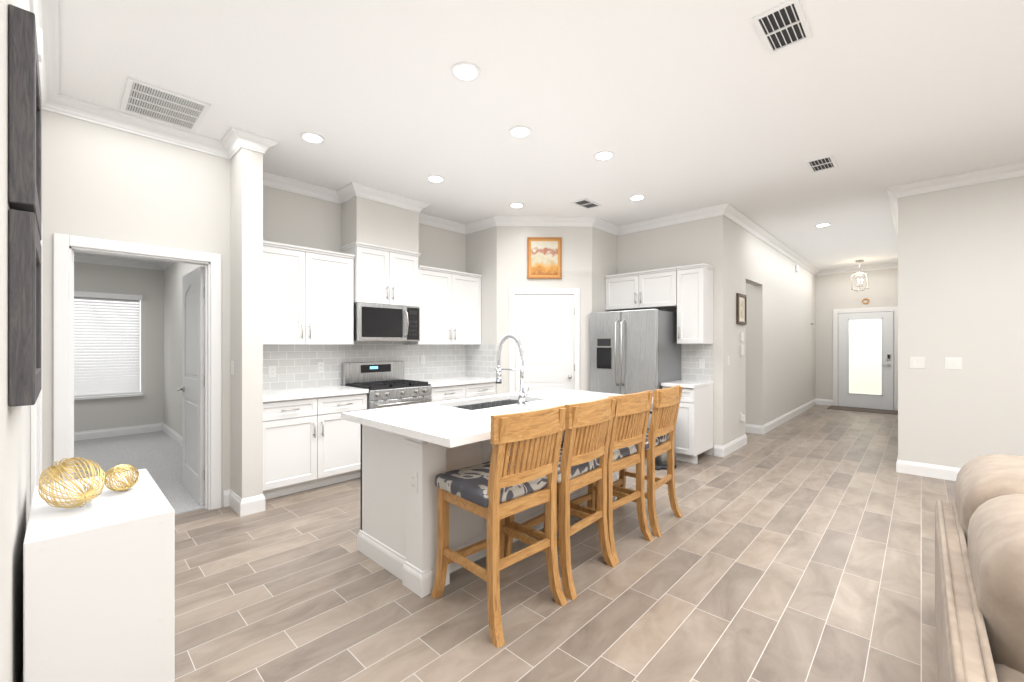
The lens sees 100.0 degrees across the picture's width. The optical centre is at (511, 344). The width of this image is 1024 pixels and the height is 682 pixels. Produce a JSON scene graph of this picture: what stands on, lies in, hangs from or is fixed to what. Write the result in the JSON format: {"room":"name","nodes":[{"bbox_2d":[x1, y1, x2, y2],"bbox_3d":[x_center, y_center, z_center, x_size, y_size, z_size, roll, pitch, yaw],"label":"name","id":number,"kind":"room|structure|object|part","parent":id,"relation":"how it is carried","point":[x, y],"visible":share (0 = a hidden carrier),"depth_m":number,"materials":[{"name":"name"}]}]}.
{"room":"kitchen","nodes":[
{"label":"kitchen","id":0,"kind":"room"},
{"bbox_2d":[0,0,29,681],"bbox_3d":[-0.570,-0.155,0.322,7.510,3.050,0.120,0,0,44],"label":"wall","id":1,"kind":"structure","parent":0,"point":[14,467],"depth_m":1.17,"materials":[{"name":"white paint"}]},
{"bbox_2d":[8,209,41,406],"bbox_3d":[-1.572,-0.100,1.394,0.600,0.540,0.049,0,0,44],"label":"wall art","id":2,"kind":"object","parent":1,"relation":"attached to","point":[24,316],"visible":1,"depth_m":1.19,"materials":[{"name":"grey wood"}]},
{"bbox_2d":[8,4,41,240],"bbox_3d":[-1.572,-0.660,1.394,0.600,0.540,0.049,0,0,44],"label":"wall art","id":3,"kind":"object","parent":1,"relation":"attached to","point":[24,143],"visible":0.9,"depth_m":1.19,"materials":[{"name":"grey wood"}]},
{"bbox_2d":[30,240,41,505],"bbox_3d":[-2.604,0.307,2.355,0.970,2.125,0.020,0,0,44],"label":"door frame","id":4,"kind":"structure","parent":1,"relation":"attached to","point":[35,440],"depth_m":2.03,"materials":[{"name":"white wood"}]},
{"bbox_2d":[36,27,42,61],"bbox_3d":[-2.045,-1.290,1.841,0.070,0.120,0.044,0,0,44],"label":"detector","id":5,"kind":"object","parent":1,"relation":"attached to","point":[39,42],"visible":0.4,"depth_m":1.83,"materials":[{"name":"white plastic"}]},
{"bbox_2d":[74,251,161,263],"bbox_3d":[-4.879,-1.300,4.439,4.410,0.100,2.700,0,0,44],"label":"ceiling","id":6,"kind":"structure","parent":0,"point":[120,258],"depth_m":6.17,"materials":[{"name":"white paint"}]},
{"bbox_2d":[74,262,163,431],"bbox_3d":[-6.397,0.060,5.912,0.120,2.620,2.740,0,0,44],"label":"wall","id":7,"kind":"structure","parent":0,"point":[147,408],"depth_m":6.56,"materials":[{"name":"white paint"}]},
{"bbox_2d":[74,299,143,399],"bbox_3d":[-5.983,0.020,6.209,0.070,1.520,1.000,0,0,44],"label":"bedroom window","id":8,"kind":"structure","parent":7,"relation":"in","point":[109,396],"depth_m":6.32,"materials":[{"name":"white"}]},
{"bbox_2d":[74,291,142,397],"bbox_3d":[-5.980,-0.003,6.205,0.069,1.495,0.980,0,0,44],"label":"window blind","id":9,"kind":"object","parent":8,"relation":"attached to","point":[92,332],"visible":0.69,"depth_m":6.26,"materials":[{"name":"white plastic"}]},
{"bbox_2d":[74,255,157,269],"bbox_3d":[-6.334,-1.208,5.838,0.074,0.083,2.340,0,0,44],"label":"crown molding","id":10,"kind":"structure","parent":7,"relation":"attached to","point":[84,259],"depth_m":6.34,"materials":[{"name":"white wood"}]},
{"bbox_2d":[74,423,161,440],"bbox_3d":[-6.355,1.303,5.858,0.015,0.134,2.460,0,0,44],"label":"baseboard","id":11,"kind":"structure","parent":7,"relation":"attached to","point":[130,430],"depth_m":6.37,"materials":[{"name":"white wood"}]},
{"bbox_2d":[42,110,230,509],"bbox_3d":[-3.308,-0.155,2.805,0.120,3.050,2.500,0,0,44],"label":"wall","id":12,"kind":"structure","parent":0,"point":[103,182],"depth_m":3.20,"materials":[{"name":"white paint"}]},
{"bbox_2d":[53,233,220,509],"bbox_3d":[-2.827,0.307,3.310,0.160,2.125,0.965,0,0,44],"label":"door frame","id":13,"kind":"structure","parent":12,"relation":"attached to","point":[65,247],"depth_m":3.12,"materials":[{"name":"white wood"}]},
{"bbox_2d":[176,266,204,504],"bbox_3d":[-2.899,0.348,3.910,0.808,2.020,0.161,0,0,44],"label":"bedroom door","id":14,"kind":"structure","parent":12,"relation":"in","point":[193,382],"depth_m":3.83,"materials":[{"name":"white wood"}]},
{"bbox_2d":[29,0,1023,275],"bbox_3d":[3.446,-1.628,4.866,7.720,0.104,12.000,0,0,44],"label":"crown molding","id":15,"kind":"structure","parent":12,"relation":"attached to","point":[227,146],"depth_m":4.31,"materials":[{"name":"white wood"}]},
{"bbox_2d":[74,431,204,514],"bbox_3d":[-4.859,1.414,4.420,4.465,0.112,2.700,0,0,44],"label":"floor","id":16,"kind":"structure","parent":0,"point":[157,455],"depth_m":5.16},
{"bbox_2d":[164,262,204,435],"bbox_3d":[-4.071,0.060,5.506,3.810,2.620,0.120,0,0,44],"label":"wall","id":17,"kind":"structure","parent":0,"point":[175,272],"depth_m":6.19,"materials":[{"name":"white paint"}]},
{"bbox_2d":[158,261,174,269],"bbox_3d":[-3.975,-1.208,5.281,4.260,0.083,0.074,0,0,44],"label":"crown molding","id":18,"kind":"structure","parent":17,"relation":"attached to","point":[163,265],"depth_m":6.53,"materials":[{"name":"white wood"}]},
{"bbox_2d":[162,423,181,446],"bbox_3d":[-3.954,1.303,5.302,4.260,0.134,0.015,0,0,44],"label":"baseboard","id":19,"kind":"structure","parent":17,"relation":"attached to","point":[170,432],"depth_m":6.17,"materials":[{"name":"white"}]},
{"bbox_2d":[231,148,262,498],"bbox_3d":[-2.393,-0.155,3.763,0.785,3.050,0.150,0,0,44],"label":"wall","id":20,"kind":"structure","parent":0,"point":[247,320],"depth_m":3.50,"materials":[{"name":"white paint"}]},
{"bbox_2d":[226,489,243,516],"bbox_3d":[-2.283,1.303,3.541,0.350,0.134,0.020,0,0,44],"label":"baseboard","id":21,"kind":"structure","parent":20,"relation":"attached to","point":[239,505],"depth_m":3.53,"materials":[{"name":"white wood"}]},
{"bbox_2d":[263,185,465,271],"bbox_3d":[-1.200,-0.155,5.672,0.120,3.050,4.560,0,0,44],"label":"wall","id":22,"kind":"structure","parent":0,"point":[292,218],"depth_m":4.66,"materials":[{"name":"white paint"}]},
{"bbox_2d":[263,240,354,347],"bbox_3d":[-2.153,-0.477,4.344,0.325,0.955,1.000,0,0,44],"label":"upper cabinet","id":23,"kind":"object","parent":22,"relation":"attached to","point":[326,314],"depth_m":4.25,"materials":[{"name":"white wood"}]},
{"bbox_2d":[340,242,418,303],"bbox_3d":[-1.519,-0.770,4.981,0.365,0.640,0.775,0,0,44],"label":"upper cabinet","id":24,"kind":"object","parent":22,"relation":"attached to","point":[386,275],"depth_m":4.81,"materials":[{"name":"white wood"}]},
{"bbox_2d":[263,340,496,392],"bbox_3d":[-1.410,0.207,4.903,0.630,0.495,2.837,0,0,44],"label":"backsplash","id":25,"kind":"structure","parent":22,"relation":"attached to","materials":[{"name":"tile"}]},
{"bbox_2d":[355,300,410,343],"bbox_3d":[-1.547,-0.242,4.881,0.453,0.405,0.583,0,0,44],"label":"microwave","id":26,"kind":"object","parent":22,"relation":"attached to","point":[375,323],"depth_m":4.76,"materials":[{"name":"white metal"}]},
{"bbox_2d":[411,304,422,343],"bbox_3d":[-1.293,-0.242,5.149,0.453,0.405,0.213,0,0,44],"label":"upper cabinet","id":27,"kind":"object","parent":22,"relation":"attached to","point":[416,309],"depth_m":5.08,"materials":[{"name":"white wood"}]},
{"bbox_2d":[419,265,481,343],"bbox_3d":[-0.896,-0.477,5.664,0.325,0.955,1.026,0,0,44],"label":"upper cabinet","id":28,"kind":"object","parent":22,"relation":"attached to","point":[450,299],"depth_m":5.53,"materials":[{"name":"white wood"}]},
{"bbox_2d":[341,196,418,252],"bbox_3d":[-1.519,-1.387,4.981,0.370,0.585,0.780,0,0,44],"label":"wall","id":29,"kind":"structure","parent":0,"point":[364,220],"depth_m":4.78,"materials":[{"name":"white paint"}]},
{"bbox_2d":[466,226,496,394],"bbox_3d":[-0.397,-0.155,5.971,0.630,3.050,0.100,0,0,44],"label":"wall","id":30,"kind":"structure","parent":0,"point":[481,252],"depth_m":5.85,"materials":[{"name":"white paint"}]},
{"bbox_2d":[58,0,1023,269],"bbox_3d":[3.453,-1.730,4.859,8.100,0.100,12.400,0,0,44],"label":"ceiling","id":31,"kind":"structure","parent":0,"point":[678,106],"depth_m":2.90,"materials":[{"name":"white paint"}]},
{"bbox_2d":[120,77,210,131],"bbox_3d":[-2.449,-1.674,3.033,0.530,0.012,0.435,0,0,44],"label":"ceiling vent","id":32,"kind":"object","parent":31,"relation":"in","point":[149,101],"visible":1,"depth_m":3.01,"materials":[{"name":"white metal"}]},
{"bbox_2d":[300,132,324,143],"bbox_3d":[-1.620,-1.676,3.490,0.184,0.007,0.184,0,0,44],"label":"recessed light","id":33,"kind":"object","parent":31,"relation":"in","point":[311,137],"visible":1,"depth_m":3.48,"materials":[{"name":"white"}]},
{"bbox_2d":[427,175,444,182],"bbox_3d":[-0.771,-1.676,4.352,0.184,0.007,0.184,0,0,44],"label":"recessed light","id":34,"kind":"object","parent":31,"relation":"in","point":[435,178],"visible":1,"depth_m":4.33,"materials":[{"name":"white"}]},
{"bbox_2d":[451,62,480,81],"bbox_3d":[-0.284,-1.676,2.646,0.184,0.007,0.184,0,0,44],"label":"recessed light","id":35,"kind":"object","parent":31,"relation":"in","point":[465,71],"visible":1,"depth_m":2.63,"materials":[{"name":"white"}]},
{"bbox_2d":[509,203,523,207],"bbox_3d":[0.057,-1.676,5.179,0.184,0.007,0.184,0,0,44],"label":"recessed light","id":36,"kind":"object","parent":31,"relation":"in","point":[516,205],"visible":1,"depth_m":5.17,"materials":[{"name":"white"}]},
{"bbox_2d":[509,126,531,137],"bbox_3d":[0.066,-1.676,3.390,0.184,0.007,0.184,0,0,44],"label":"recessed light","id":37,"kind":"object","parent":31,"relation":"in","point":[519,131],"visible":1,"depth_m":3.38,"materials":[{"name":"white"}]},
{"bbox_2d":[571,198,600,209],"bbox_3d":[0.886,-1.674,5.121,0.200,0.012,0.340,0,0,44],"label":"ceiling vent","id":38,"kind":"object","parent":31,"relation":"in","point":[585,203],"visible":1,"depth_m":5.11,"materials":[{"name":"white metal"}]},
{"bbox_2d":[594,151,614,160],"bbox_3d":[0.819,-1.676,3.818,0.184,0.007,0.184,0,0,44],"label":"recessed light","id":39,"kind":"object","parent":31,"relation":"in","point":[604,155],"visible":1,"depth_m":3.80,"materials":[{"name":"white"}]},
{"bbox_2d":[629,195,644,200],"bbox_3d":[1.429,-1.676,4.908,0.184,0.007,0.184,0,0,44],"label":"recessed light","id":40,"kind":"object","parent":31,"relation":"in","point":[636,197],"visible":1,"depth_m":4.89,"materials":[{"name":"white"}]},
{"bbox_2d":[752,0,811,54],"bbox_3d":[1.433,-1.674,2.274,0.200,0.012,0.370,0,0,44],"label":"ceiling vent","id":41,"kind":"object","parent":31,"relation":"in","point":[782,26],"visible":0.98,"depth_m":2.26,"materials":[{"name":"white metal"}]},
{"bbox_2d":[805,155,837,172],"bbox_3d":[2.877,-1.674,3.992,0.200,0.012,0.350,0,0,44],"label":"ceiling vent","id":42,"kind":"object","parent":31,"relation":"in","point":[828,162],"visible":1,"depth_m":3.98,"materials":[{"name":"white metal"}]},
{"bbox_2d":[815,223,830,226],"bbox_3d":[4.365,-1.676,6.034,0.184,0.007,0.184,0,0,44],"label":"recessed light","id":43,"kind":"object","parent":31,"relation":"in","point":[822,224],"visible":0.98,"depth_m":6.03,"materials":[{"name":"white"}]},
{"bbox_2d":[850,260,868,290],"bbox_3d":[6.941,-1.372,8.580,0.292,0.614,0.292,0,0,44],"label":"pendant light","id":44,"kind":"object","parent":31,"relation":"hanging from","point":[859,286],"visible":1,"depth_m":8.57,"materials":[{"name":"silver metal"}]},
{"bbox_2d":[497,226,591,393],"bbox_3d":[0.432,-0.155,5.783,1.273,3.050,0.100,0,0,-1],"label":"wall","id":45,"kind":"structure","parent":0,"point":[512,257],"depth_m":5.73,"materials":[{"name":"white paint"}]},
{"bbox_2d":[527,237,561,278],"bbox_3d":[0.433,-1.150,5.720,0.460,0.550,0.024,0,0,-1],"label":"picture","id":46,"kind":"object","parent":45,"relation":"attached to","point":[544,257],"visible":1,"depth_m":5.72,"materials":[{"name":"brown wood"}]},
{"bbox_2d":[509,288,579,392],"bbox_3d":[0.433,0.312,5.723,0.940,2.115,0.020,0,0,-1],"label":"door frame","id":47,"kind":"structure","parent":45,"relation":"attached to","point":[514,291],"depth_m":5.71,"materials":[{"name":"white wood"}]},
{"bbox_2d":[515,295,574,391],"bbox_3d":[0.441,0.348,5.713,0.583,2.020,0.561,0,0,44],"label":"pantry door","id":48,"kind":"structure","parent":45,"relation":"in","point":[544,329],"depth_m":5.71,"materials":[{"name":"white wood"}]},
{"bbox_2d":[175,405,955,681],"bbox_3d":[3.453,1.420,4.859,8.100,0.100,12.400,0,0,44],"label":"floor","id":49,"kind":"structure","parent":0,"point":[800,547],"depth_m":2.39,"materials":[{"name":"tile"}]},
{"bbox_2d":[23,469,174,681],"bbox_3d":[-1.623,0.985,1.688,0.762,0.770,0.363,0,0,44],"label":"console","id":50,"kind":"object","parent":49,"relation":"on","point":[99,588],"visible":1,"depth_m":1.44,"materials":[{"name":"white wood"}]},
{"bbox_2d":[38,457,104,508],"bbox_3d":[-1.623,0.509,1.587,0.203,0.180,0.171,0,0,44],"label":"orb","id":51,"kind":"object","parent":50,"relation":"on","point":[83,497],"visible":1,"depth_m":1.57,"materials":[{"name":"gold metal"}]},
{"bbox_2d":[104,464,138,490],"bbox_3d":[-1.598,0.545,1.759,0.111,0.109,0.109,0,0,44],"label":"orb","id":52,"kind":"object","parent":50,"relation":"on","point":[125,486],"visible":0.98,"depth_m":1.74,"materials":[{"name":"gold metal"}]},
{"bbox_2d":[263,392,368,499],"bbox_3d":[-2.047,0.932,4.242,0.620,0.875,1.000,0,0,44],"label":"base cabinet","id":53,"kind":"object","parent":49,"relation":"on","point":[307,444],"depth_m":3.98,"materials":[{"name":"white wood"}]},
{"bbox_2d":[263,384,368,403],"bbox_3d":[-2.037,0.475,4.234,0.645,0.040,1.002,0,0,44],"label":"countertop","id":54,"kind":"structure","parent":53,"relation":"on","point":[269,394],"depth_m":4.16,"materials":[{"name":"white stone"}]},
{"bbox_2d":[342,361,431,409],"bbox_3d":[-1.383,0.787,4.839,0.697,1.165,0.762,0,0,44],"label":"range","id":55,"kind":"object","parent":49,"relation":"on","point":[386,383],"visible":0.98,"depth_m":4.80,"materials":[{"name":"silver metal"}]},
{"bbox_2d":[432,384,495,401],"bbox_3d":[-0.800,0.932,5.551,0.620,0.875,1.057,0,0,44],"label":"base cabinet","id":56,"kind":"object","parent":49,"relation":"on","point":[457,391],"depth_m":5.30,"materials":[{"name":"white wood"}]},
{"bbox_2d":[414,376,495,387],"bbox_3d":[-0.792,0.475,5.541,0.645,0.040,1.060,0,0,44],"label":"countertop","id":57,"kind":"structure","parent":56,"relation":"on","point":[444,381],"depth_m":5.43,"materials":[{"name":"white stone"}]},
{"bbox_2d":[355,422,616,597],"bbox_3d":[0.024,0.928,3.277,0.965,0.885,2.100,0,0,44],"label":"kitchen island","id":58,"kind":"object","parent":49,"relation":"on","point":[409,453],"depth_m":2.59,"materials":[{"name":"white"}]},
{"bbox_2d":[385,392,652,449],"bbox_3d":[0.252,0.465,3.019,0.600,0.040,2.200,0,0,44],"label":"island countertop","id":59,"kind":"structure","parent":58,"relation":"on","point":[466,427],"depth_m":2.42,"materials":[{"name":"white stone"}]},
{"bbox_2d":[457,398,532,409],"bbox_3d":[-0.146,0.585,3.356,0.464,0.223,0.844,0,0,44],"label":"sink","id":60,"kind":"object","parent":59,"relation":"in","point":[492,401],"depth_m":3.62,"materials":[{"name":"silver metal"}]},
{"bbox_2d":[431,405,566,647],"bbox_3d":[-0.071,0.848,2.304,0.501,1.045,0.566,0,0,-43],"label":"stool","id":61,"kind":"object","parent":49,"relation":"on","point":[487,490],"visible":1,"depth_m":2.15,"materials":[{"name":"brown wood"}]},
{"bbox_3d":[-0.095,0.735,2.329,0.462,0.074,0.512,0,0,44],"label":"seat","id":62,"kind":"part","parent":61,"relation":"part of","materials":[{"name":"fabric"}]},
{"bbox_2d":[504,396,616,599],"bbox_3d":[0.285,0.848,2.667,0.578,1.045,0.513,0,0,44],"label":"stool","id":63,"kind":"object","parent":49,"relation":"on","point":[589,424],"visible":0.6,"depth_m":2.48,"materials":[{"name":"brown wood"}]},
{"bbox_2d":[557,390,653,563],"bbox_3d":[0.626,0.848,3.039,0.578,1.045,0.513,0,0,44],"label":"stool","id":64,"kind":"object","parent":49,"relation":"on","point":[628,436],"visible":0.73,"depth_m":2.88,"materials":[{"name":"brown wood"}]},
{"bbox_2d":[590,309,680,427],"bbox_3d":[1.582,0.475,5.591,0.920,1.790,0.811,0,0,44],"label":"fridge","id":65,"kind":"object","parent":49,"relation":"on","point":[634,351],"visible":0.56,"depth_m":5.30,"materials":[{"name":"grey metal"}]},
{"bbox_2d":[595,385,682,537],"bbox_3d":[0.996,0.848,3.410,0.566,1.045,0.501,0,0,40],"label":"stool","id":66,"kind":"object","parent":49,"relation":"on","point":[660,434],"visible":0.73,"depth_m":3.21,"materials":[{"name":"brown wood"}]},
{"bbox_2d":[648,407,675,469],"bbox_3d":[1.676,1.037,4.834,0.304,0.666,0.352,0,0,44],"label":"trash can","id":67,"kind":"object","parent":49,"relation":"on","point":[660,461],"visible":0.12,"depth_m":4.73,"materials":[{"name":"silver metal"}]},
{"bbox_2d":[662,383,712,463],"bbox_3d":[2.136,0.932,5.212,0.375,0.874,0.620,0,0,44],"label":"base cabinet","id":68,"kind":"object","parent":49,"relation":"on","point":[694,424],"depth_m":4.96,"materials":[{"name":"white wood"}]},
{"bbox_2d":[661,379,712,386],"bbox_3d":[2.127,0.476,5.203,0.386,0.040,0.645,0,0,44],"label":"countertop","id":69,"kind":"structure","parent":68,"relation":"on","point":[683,382],"depth_m":5.09,"materials":[{"name":"white stone"}]},
{"bbox_2d":[827,405,897,414],"bbox_3d":[7.332,1.364,8.968,1.150,0.012,0.600,0,0,44],"label":"entry rug","id":70,"kind":"object","parent":49,"relation":"on","point":[883,411],"visible":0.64,"depth_m":8.97,"materials":[{"name":"fabric"}]},
{"bbox_2d":[899,460,960,480],"bbox_3d":[5.285,1.303,3.519,3.120,0.134,0.015,0,0,44],"label":"baseboard","id":71,"kind":"structure","parent":49,"relation":"on","point":[907,467],"depth_m":4.44,"materials":[{"name":"white wood"}]},
{"bbox_2d":[935,454,1023,681],"bbox_3d":[1.958,0.927,1.222,1.050,0.806,2.070,0,0,44],"label":"sofa","id":72,"kind":"object","parent":49,"relation":"on","point":[979,567],"visible":1,"depth_m":1.31,"materials":[{"name":"fabric"}]},
{"bbox_2d":[592,227,616,312],"bbox_3d":[1.260,-0.155,6.022,0.100,3.050,0.660,0,0,44],"label":"wall","id":73,"kind":"structure","parent":0,"point":[604,253],"depth_m":5.92,"materials":[{"name":"white paint"}]},
{"bbox_2d":[617,217,711,454],"bbox_3d":[1.446,-0.155,6.383,2.970,3.050,0.120,0,0,44],"label":"wall","id":74,"kind":"structure","parent":0,"point":[683,244],"depth_m":5.71,"materials":[{"name":"white paint"}]},
{"bbox_2d":[605,267,676,310],"bbox_3d":[1.776,-0.717,5.758,1.000,0.474,0.325,0,0,44],"label":"upper cabinet","id":75,"kind":"object","parent":74,"relation":"attached to","point":[656,288],"depth_m":5.60,"materials":[{"name":"white wood"}]},
{"bbox_2d":[677,343,713,381],"bbox_3d":[2.323,0.223,5.456,0.440,0.465,0.008,0,0,44],"label":"backsplash","id":76,"kind":"structure","parent":74,"relation":"attached to","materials":[{"name":"tile"}]},
{"bbox_2d":[699,359,704,368],"bbox_3d":[2.382,0.240,5.387,0.070,0.115,0.008,0,0,44],"label":"outlet","id":77,"kind":"object","parent":76,"relation":"attached to","point":[701,361],"depth_m":5.39,"materials":[{"name":"white plastic"}]},
{"bbox_2d":[746,283,753,424],"bbox_3d":[3.245,-0.155,7.170,1.450,3.050,0.120,0,0,44],"label":"wall","id":78,"kind":"structure","parent":0,"point":[750,359],"depth_m":6.65,"materials":[{"name":"white paint"}]},
{"bbox_2d":[746,424,760,433],"bbox_3d":[3.274,1.303,7.049,1.420,0.134,0.015,0,0,44],"label":"baseboard","id":79,"kind":"structure","parent":78,"relation":"attached to","point":[750,428],"depth_m":6.62,"materials":[{"name":"white"}]},
{"bbox_2d":[712,215,814,454],"bbox_3d":[4.710,-0.155,7.570,0.120,3.050,6.340,0,0,44],"label":"wall","id":80,"kind":"structure","parent":0,"point":[784,338],"depth_m":6.58,"materials":[{"name":"white paint"}]},
{"bbox_2d":[677,263,712,342],"bbox_3d":[2.257,-0.482,5.300,0.321,0.945,0.325,0,0,44],"label":"upper cabinet","id":81,"kind":"object","parent":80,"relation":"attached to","point":[686,291],"depth_m":5.19,"materials":[{"name":"white wood"}]},
{"bbox_2d":[719,434,746,456],"bbox_3d":[2.871,1.303,5.562,0.045,0.134,0.925,0,0,44],"label":"baseboard","id":82,"kind":"structure","parent":80,"relation":"attached to","point":[734,445],"depth_m":5.47,"materials":[{"name":"white wood"}]},
{"bbox_2d":[736,293,746,324],"bbox_3d":[3.061,-0.470,5.729,0.029,0.400,0.360,0,0,44],"label":"framed picture","id":83,"kind":"object","parent":80,"relation":"attached to","point":[741,308],"visible":1,"depth_m":5.72,"materials":[{"name":"brown wood"}]},
{"bbox_2d":[740,345,743,355],"bbox_3d":[3.080,0.080,5.746,0.034,0.140,0.080,0,0,44],"label":"light switch","id":84,"kind":"object","parent":80,"relation":"attached to","point":[741,346],"depth_m":5.72,"materials":[{"name":"white plastic"}]},
{"bbox_2d":[740,332,743,341],"bbox_3d":[3.081,-0.100,5.752,0.027,0.120,0.080,0,0,44],"label":"light switch","id":85,"kind":"object","parent":80,"relation":"attached to","point":[741,334],"depth_m":5.73,"materials":[{"name":"white plastic"}]},
{"bbox_2d":[740,412,744,421],"bbox_3d":[3.082,0.970,5.737,0.050,0.115,0.070,0,0,44],"label":"outlet","id":86,"kind":"object","parent":80,"relation":"attached to","point":[742,417],"depth_m":5.72,"materials":[{"name":"white plastic"}]},
{"bbox_2d":[761,399,816,434],"bbox_3d":[5.367,1.303,8.184,0.045,0.134,4.545,0,0,44],"label":"baseboard","id":87,"kind":"structure","parent":80,"relation":"attached to","point":[782,419],"depth_m":7.64,"materials":[{"name":"white wood"}]},
{"bbox_2d":[815,268,897,409],"bbox_3d":[7.571,-0.155,9.306,1.870,3.050,0.120,0,0,44],"label":"wall","id":88,"kind":"structure","parent":0,"point":[833,291],"depth_m":9.57,"materials":[{"name":"white paint"}]},
{"bbox_2d":[817,399,832,405],"bbox_3d":[7.064,1.303,9.695,0.300,0.134,0.015,0,0,44],"label":"baseboard","id":89,"kind":"structure","parent":88,"relation":"attached to","point":[828,402],"depth_m":9.70,"materials":[{"name":"white wood"}]},
{"bbox_2d":[838,312,892,409],"bbox_3d":[7.542,0.338,9.183,0.910,2.040,0.094,0,0,44],"label":"door","id":90,"kind":"structure","parent":88,"relation":"in","point":[865,360],"depth_m":9.19,"materials":[{"name":"white paint"}]},
{"bbox_2d":[833,307,897,410],"bbox_3d":[7.568,0.295,9.209,1.110,2.150,0.025,0,0,44],"label":"door frame","id":91,"kind":"structure","parent":88,"relation":"attached to","point":[835,349],"depth_m":9.29,"materials":[{"name":"white wood"}]},
{"bbox_2d":[896,457,898,471],"bbox_3d":[6.091,1.303,6.687,0.040,0.134,5.715,0,0,44],"label":"baseboard","id":92,"kind":"structure","parent":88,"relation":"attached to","point":[897,462],"depth_m":4.61,"materials":[{"name":"white wood"}]},
{"bbox_2d":[898,176,1023,467],"bbox_3d":[5.382,-0.155,3.520,3.300,3.050,0.120,0,0,44],"label":"wall","id":93,"kind":"structure","parent":0,"point":[961,272],"depth_m":4.28,"materials":[{"name":"white paint"}]},
{"bbox_2d":[909,357,961,369],"bbox_3d":[4.347,0.190,4.416,0.386,0.120,0.008,0,0,44],"label":"light switch","id":94,"kind":"object","parent":93,"relation":"attached to","point":[950,362],"depth_m":4.36,"materials":[{"name":"white plastic"}]}
]}

